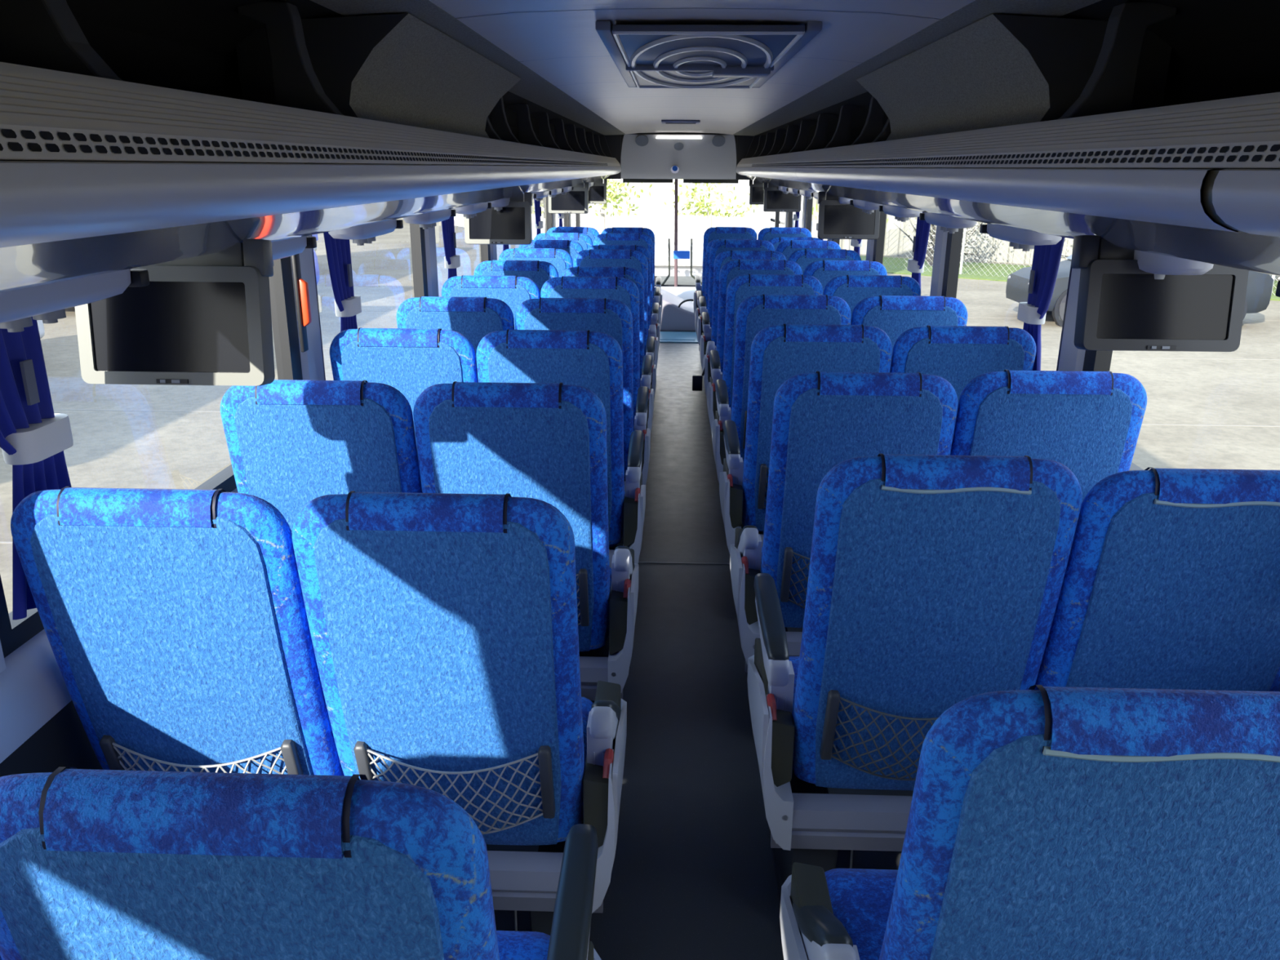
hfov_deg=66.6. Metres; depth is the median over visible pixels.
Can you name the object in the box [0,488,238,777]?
wall
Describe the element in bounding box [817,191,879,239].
monitor
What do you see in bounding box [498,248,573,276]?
seat
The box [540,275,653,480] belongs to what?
seat
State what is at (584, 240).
seat
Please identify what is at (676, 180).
post
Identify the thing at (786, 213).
trim
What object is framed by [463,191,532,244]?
monitor
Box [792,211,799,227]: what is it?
window curtain
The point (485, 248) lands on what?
window
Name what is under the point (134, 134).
luggage rack
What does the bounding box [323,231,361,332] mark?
window curtain
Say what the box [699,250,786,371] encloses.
seat
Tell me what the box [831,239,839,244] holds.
window
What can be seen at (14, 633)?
window
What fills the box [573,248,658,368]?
seat
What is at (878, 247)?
window
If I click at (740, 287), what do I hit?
seat
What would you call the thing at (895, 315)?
seat
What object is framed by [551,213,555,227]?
trim
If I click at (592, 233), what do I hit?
seat
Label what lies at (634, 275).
seat
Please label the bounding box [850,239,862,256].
window curtain
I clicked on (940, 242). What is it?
trim
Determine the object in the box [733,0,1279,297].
luggage rack
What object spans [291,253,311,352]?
emergency release
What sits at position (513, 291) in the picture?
seat
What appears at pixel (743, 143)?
wall
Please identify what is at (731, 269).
seat
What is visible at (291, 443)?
seat
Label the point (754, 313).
seat
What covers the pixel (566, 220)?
window
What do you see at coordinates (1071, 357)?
trim
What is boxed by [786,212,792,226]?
window
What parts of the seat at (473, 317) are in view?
backrest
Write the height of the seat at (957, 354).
0.924 m
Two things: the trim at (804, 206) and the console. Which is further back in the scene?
the console
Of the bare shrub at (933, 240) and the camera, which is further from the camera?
the bare shrub at (933, 240)
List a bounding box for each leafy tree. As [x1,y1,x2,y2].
[588,178,652,233]
[663,178,759,229]
[812,204,888,249]
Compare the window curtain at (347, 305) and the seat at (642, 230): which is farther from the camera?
the seat at (642, 230)
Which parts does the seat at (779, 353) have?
armrest, panel, pocket rail, panel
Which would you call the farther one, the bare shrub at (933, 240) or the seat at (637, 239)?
the bare shrub at (933, 240)
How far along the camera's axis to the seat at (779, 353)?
3.29 m
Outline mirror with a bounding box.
[769,217,812,231]
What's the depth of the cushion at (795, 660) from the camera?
2.40 m
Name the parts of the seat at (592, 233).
backrest, panel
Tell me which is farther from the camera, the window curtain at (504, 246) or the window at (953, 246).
the window curtain at (504, 246)
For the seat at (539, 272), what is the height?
0.924 m
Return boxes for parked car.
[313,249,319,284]
[1005,254,1273,326]
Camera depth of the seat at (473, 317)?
3.87 m
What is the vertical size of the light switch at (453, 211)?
0.027 m
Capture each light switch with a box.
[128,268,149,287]
[305,236,316,248]
[395,219,403,228]
[450,208,456,216]
[878,205,883,211]
[919,213,925,220]
[979,224,987,233]
[1275,280,1279,297]
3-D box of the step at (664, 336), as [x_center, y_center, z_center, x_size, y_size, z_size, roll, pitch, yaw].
[0.375,-1.482,10.088,0.480,0.018,0.630,1,18,2]
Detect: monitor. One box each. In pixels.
[75,239,275,386]
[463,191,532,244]
[548,182,589,213]
[588,178,607,204]
[749,179,764,204]
[763,182,801,212]
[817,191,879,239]
[1071,235,1248,351]
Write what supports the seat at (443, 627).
on the floor
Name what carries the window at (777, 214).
in the wall
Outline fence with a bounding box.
[883,214,1278,295]
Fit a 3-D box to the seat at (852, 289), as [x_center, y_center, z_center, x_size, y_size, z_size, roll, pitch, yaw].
[1.146,-0.653,5.185,0.475,0.924,0.706,1,18,2]
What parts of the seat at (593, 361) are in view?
backrest, panel, panel, armrest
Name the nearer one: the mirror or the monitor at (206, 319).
the monitor at (206, 319)
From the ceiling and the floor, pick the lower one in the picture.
the floor
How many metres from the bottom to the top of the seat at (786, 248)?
0.924 m
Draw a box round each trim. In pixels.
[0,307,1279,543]
[0,640,6,672]
[281,162,324,380]
[421,164,439,296]
[461,8,934,128]
[487,164,497,261]
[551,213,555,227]
[568,165,571,226]
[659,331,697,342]
[784,212,787,226]
[801,195,806,227]
[866,167,879,261]
[929,167,953,296]
[1057,267,1085,371]
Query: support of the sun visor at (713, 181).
attached to the wall at (743, 143)
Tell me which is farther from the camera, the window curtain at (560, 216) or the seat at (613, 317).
the window curtain at (560, 216)
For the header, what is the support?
attached to the wall at (743, 143)
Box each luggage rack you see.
[0,0,626,332]
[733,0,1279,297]
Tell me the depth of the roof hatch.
3.02 m
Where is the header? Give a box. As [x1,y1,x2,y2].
[621,134,736,179]
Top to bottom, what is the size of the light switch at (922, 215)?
0.027 m
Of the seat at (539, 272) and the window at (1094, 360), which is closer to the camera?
the window at (1094, 360)
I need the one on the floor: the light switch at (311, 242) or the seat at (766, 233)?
the seat at (766, 233)
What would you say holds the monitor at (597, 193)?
attached to the luggage rack at (134, 134)
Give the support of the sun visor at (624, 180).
attached to the wall at (743, 143)
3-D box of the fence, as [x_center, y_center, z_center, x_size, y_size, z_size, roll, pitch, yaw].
[14.040,-5.902,25.210,16.714,1.950,0.079,13,22,35]
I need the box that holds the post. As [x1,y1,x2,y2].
[674,178,678,286]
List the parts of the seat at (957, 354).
backrest, panel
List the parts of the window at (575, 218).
pane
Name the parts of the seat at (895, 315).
backrest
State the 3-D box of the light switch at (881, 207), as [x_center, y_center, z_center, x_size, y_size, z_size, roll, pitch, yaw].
[1.136,-1.274,4.573,0.028,0.027,0.028,1,18,2]
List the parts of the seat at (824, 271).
backrest, panel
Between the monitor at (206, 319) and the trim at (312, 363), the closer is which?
the monitor at (206, 319)
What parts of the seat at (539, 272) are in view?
panel, backrest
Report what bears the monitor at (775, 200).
attached to the luggage rack at (1151, 128)
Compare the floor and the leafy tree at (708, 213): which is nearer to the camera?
the floor
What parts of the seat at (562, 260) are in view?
panel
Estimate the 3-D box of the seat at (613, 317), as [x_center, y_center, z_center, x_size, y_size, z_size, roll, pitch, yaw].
[-0.225,-0.252,4.338,0.540,1.186,0.706,1,18,2]
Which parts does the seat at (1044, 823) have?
panel, armrest, backrest, panel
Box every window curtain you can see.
[0,316,73,619]
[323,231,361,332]
[441,216,460,278]
[502,244,508,251]
[533,198,542,235]
[557,213,564,226]
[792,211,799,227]
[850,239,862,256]
[906,212,930,288]
[1017,236,1065,370]
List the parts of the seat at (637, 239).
panel, armrest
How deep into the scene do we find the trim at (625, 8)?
2.78 m
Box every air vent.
[635,134,648,146]
[711,134,724,146]
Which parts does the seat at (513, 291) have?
panel, backrest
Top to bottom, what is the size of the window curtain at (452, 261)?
0.670 m
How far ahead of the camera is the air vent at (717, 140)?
11.04 m
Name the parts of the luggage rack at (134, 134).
lip rail, panel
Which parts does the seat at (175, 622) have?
pocket rail, pocket rail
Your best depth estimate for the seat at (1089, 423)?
2.49 m
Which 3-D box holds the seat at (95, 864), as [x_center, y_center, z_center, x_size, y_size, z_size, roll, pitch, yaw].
[-0.331,0.719,1.312,0.540,1.186,0.706,1,18,2]
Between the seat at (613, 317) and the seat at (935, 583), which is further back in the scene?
the seat at (613, 317)
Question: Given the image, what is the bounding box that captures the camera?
[671,164,679,173]
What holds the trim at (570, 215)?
attached to the wall at (42, 730)
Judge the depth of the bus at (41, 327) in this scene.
15.17 m
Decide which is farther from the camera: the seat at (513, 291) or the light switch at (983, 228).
the seat at (513, 291)
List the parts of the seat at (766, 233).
panel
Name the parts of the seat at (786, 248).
panel, backrest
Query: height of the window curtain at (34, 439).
0.670 m
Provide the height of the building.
6.150 m
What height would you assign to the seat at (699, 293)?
1.186 m
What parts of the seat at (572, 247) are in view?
backrest, panel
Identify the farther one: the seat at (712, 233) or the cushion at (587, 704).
the seat at (712, 233)
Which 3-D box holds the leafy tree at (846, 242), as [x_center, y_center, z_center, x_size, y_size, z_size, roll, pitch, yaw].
[4.002,-4.369,18.875,1.914,2.796,1.210,1,18,2]
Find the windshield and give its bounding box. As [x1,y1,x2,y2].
[580,178,803,284]
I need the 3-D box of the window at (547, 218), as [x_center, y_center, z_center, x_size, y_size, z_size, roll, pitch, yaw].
[-0.893,-2.370,8.656,0.047,0.870,1.500,1,18,2]
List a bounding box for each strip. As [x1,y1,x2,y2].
[638,561,729,564]
[860,255,1279,301]
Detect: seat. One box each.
[0,766,601,959]
[10,486,344,775]
[220,379,422,533]
[292,490,626,935]
[329,327,477,439]
[396,296,514,382]
[413,381,638,702]
[441,275,540,329]
[474,260,558,296]
[475,328,645,635]
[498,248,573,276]
[515,297,650,543]
[518,240,583,266]
[533,232,592,249]
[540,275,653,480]
[546,226,599,245]
[560,266,656,399]
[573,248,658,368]
[586,244,660,346]
[593,232,661,328]
[601,226,662,313]
[693,226,757,313]
[694,239,752,351]
[697,239,774,346]
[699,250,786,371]
[702,259,802,398]
[706,274,822,433]
[711,293,851,528]
[719,324,892,552]
[729,371,958,679]
[746,453,1082,905]
[757,226,811,240]
[768,236,821,251]
[775,240,840,260]
[779,684,1279,959]
[788,248,861,274]
[803,260,887,294]
[823,275,920,323]
[850,295,968,369]
[889,325,1035,401]
[950,369,1146,502]
[1034,466,1279,691]
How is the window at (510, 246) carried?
in the wall at (42, 730)
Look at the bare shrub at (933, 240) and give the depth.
30.74 m
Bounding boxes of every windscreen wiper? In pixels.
[661,238,670,284]
[690,238,702,284]
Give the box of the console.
[659,288,696,332]
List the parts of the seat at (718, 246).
panel, armrest, panel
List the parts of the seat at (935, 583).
armrest, panel, pocket rail, recline lever, backrest, panel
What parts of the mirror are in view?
mirror arm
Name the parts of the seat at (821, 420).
panel, armrest, pocket rail, panel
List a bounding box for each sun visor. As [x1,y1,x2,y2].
[622,178,673,182]
[683,178,738,183]
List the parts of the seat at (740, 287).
panel, armrest, panel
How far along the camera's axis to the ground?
13.18 m
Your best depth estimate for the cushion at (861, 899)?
1.68 m
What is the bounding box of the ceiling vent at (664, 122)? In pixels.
[661,120,700,124]
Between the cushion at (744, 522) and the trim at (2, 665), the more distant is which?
the cushion at (744, 522)
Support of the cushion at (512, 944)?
on the seat at (95, 864)
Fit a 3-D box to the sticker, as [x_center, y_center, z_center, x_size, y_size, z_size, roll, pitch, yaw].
[0.535,-2.890,12.512,0.210,0.100,0.015,1,18,2]
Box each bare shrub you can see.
[893,217,990,266]
[1061,239,1073,261]
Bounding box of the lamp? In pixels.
[656,137,702,138]
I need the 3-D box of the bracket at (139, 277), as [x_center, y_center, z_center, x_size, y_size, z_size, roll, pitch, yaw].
[-0.826,-0.332,1.603,0.028,0.027,0.028,1,18,2]
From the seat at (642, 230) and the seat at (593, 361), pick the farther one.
the seat at (642, 230)
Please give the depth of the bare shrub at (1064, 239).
28.10 m
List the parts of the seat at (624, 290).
backrest, panel, armrest, panel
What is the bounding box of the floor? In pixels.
[486,342,913,959]
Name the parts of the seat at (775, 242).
panel, backrest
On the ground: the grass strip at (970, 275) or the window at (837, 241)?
the grass strip at (970, 275)
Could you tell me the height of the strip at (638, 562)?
0.002 m
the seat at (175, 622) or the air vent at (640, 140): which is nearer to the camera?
the seat at (175, 622)
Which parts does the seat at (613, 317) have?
panel, backrest, armrest, panel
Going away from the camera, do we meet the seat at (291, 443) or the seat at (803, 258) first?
the seat at (291, 443)
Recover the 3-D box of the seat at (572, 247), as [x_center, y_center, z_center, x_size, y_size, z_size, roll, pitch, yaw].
[-0.626,-1.356,7.340,0.475,0.924,0.706,1,18,2]
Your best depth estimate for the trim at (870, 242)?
6.18 m
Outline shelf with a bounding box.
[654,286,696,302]
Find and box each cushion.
[496,930,550,959]
[580,696,593,823]
[590,567,611,650]
[608,491,625,546]
[742,484,764,532]
[788,656,799,770]
[824,868,897,959]
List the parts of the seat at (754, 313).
panel, armrest, pocket rail, panel, backrest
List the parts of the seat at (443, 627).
pocket rail, panel, backrest, recline lever, pocket rail, panel, armrest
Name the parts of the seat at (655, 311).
armrest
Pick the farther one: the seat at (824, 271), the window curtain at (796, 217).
the window curtain at (796, 217)
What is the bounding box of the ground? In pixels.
[0,219,1279,613]
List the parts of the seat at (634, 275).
panel, armrest, panel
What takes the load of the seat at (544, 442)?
on the floor
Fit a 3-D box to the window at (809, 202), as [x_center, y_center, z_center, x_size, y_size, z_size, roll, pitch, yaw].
[1.583,-2.331,8.582,0.047,0.870,1.500,1,18,2]
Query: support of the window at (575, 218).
in the wall at (42, 730)
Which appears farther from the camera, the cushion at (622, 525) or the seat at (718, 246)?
the seat at (718, 246)
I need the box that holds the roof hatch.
[595,20,822,88]
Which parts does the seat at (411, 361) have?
backrest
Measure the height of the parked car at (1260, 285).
1.797 m
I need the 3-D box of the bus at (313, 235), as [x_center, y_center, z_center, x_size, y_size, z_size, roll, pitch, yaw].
[-11.702,-6.739,25.032,2.590,3.347,12.020,1,18,2]
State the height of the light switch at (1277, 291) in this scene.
0.027 m
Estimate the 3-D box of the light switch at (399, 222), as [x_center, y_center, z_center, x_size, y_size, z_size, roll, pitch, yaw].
[-0.773,-0.818,3.116,0.028,0.027,0.028,1,18,2]
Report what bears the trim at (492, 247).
attached to the wall at (42, 730)
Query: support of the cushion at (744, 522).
on the seat at (779, 353)
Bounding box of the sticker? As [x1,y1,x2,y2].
[673,250,689,258]
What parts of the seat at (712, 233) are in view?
armrest, backrest, panel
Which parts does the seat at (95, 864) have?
panel, panel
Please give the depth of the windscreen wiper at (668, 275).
12.81 m
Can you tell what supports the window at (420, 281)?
in the wall at (42, 730)
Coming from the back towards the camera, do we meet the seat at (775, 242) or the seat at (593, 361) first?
the seat at (775, 242)
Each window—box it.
[0,256,302,657]
[311,223,428,380]
[480,244,490,262]
[508,244,519,248]
[531,195,552,239]
[555,213,568,226]
[571,213,580,226]
[654,284,695,286]
[774,212,779,226]
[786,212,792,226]
[804,196,813,232]
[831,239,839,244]
[872,211,886,264]
[941,228,1071,370]
[1082,350,1143,471]
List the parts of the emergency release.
handle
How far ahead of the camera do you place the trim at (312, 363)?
3.11 m
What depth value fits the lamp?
10.99 m
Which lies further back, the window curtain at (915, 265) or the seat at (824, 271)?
the seat at (824, 271)
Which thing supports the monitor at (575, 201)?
attached to the luggage rack at (134, 134)
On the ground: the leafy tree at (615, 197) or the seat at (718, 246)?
the leafy tree at (615, 197)
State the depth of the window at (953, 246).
4.46 m
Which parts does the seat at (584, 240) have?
panel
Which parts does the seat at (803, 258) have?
backrest, panel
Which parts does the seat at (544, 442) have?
panel, pocket rail, panel, armrest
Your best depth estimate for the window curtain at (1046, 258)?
3.24 m
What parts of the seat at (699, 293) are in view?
backrest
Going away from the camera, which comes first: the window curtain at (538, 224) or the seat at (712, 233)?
the window curtain at (538, 224)
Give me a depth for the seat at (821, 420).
2.54 m
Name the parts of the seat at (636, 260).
panel, armrest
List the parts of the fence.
fence post, fence post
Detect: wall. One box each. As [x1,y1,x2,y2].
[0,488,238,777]
[604,129,753,180]
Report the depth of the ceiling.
2.90 m
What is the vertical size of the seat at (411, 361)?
0.924 m
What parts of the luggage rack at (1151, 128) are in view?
panel, lip rail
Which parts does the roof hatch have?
hatch handle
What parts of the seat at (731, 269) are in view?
panel, armrest, panel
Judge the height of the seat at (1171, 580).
0.924 m
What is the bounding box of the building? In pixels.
[810,196,1279,279]
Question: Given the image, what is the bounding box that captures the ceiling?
[429,0,974,134]
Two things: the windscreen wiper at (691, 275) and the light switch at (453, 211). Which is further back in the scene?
the windscreen wiper at (691, 275)
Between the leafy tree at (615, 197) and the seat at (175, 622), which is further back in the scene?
the leafy tree at (615, 197)
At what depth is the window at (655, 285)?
12.89 m
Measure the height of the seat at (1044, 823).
1.186 m
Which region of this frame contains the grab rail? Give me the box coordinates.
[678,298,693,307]
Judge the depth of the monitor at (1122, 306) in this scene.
2.06 m
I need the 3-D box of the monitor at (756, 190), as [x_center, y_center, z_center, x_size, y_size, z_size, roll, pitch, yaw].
[1.423,-3.273,11.096,0.363,0.274,0.095,1,18,2]
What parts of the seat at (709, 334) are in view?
panel, armrest, panel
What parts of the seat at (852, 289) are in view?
backrest, panel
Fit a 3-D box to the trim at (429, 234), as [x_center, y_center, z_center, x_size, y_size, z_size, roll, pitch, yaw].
[-1.028,-1.109,4.678,0.070,0.920,0.170,1,18,2]
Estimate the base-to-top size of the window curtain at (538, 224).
0.670 m
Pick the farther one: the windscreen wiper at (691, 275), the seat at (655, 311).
the windscreen wiper at (691, 275)
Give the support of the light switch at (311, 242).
attached to the luggage rack at (134, 134)
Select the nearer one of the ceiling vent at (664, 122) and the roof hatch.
the roof hatch

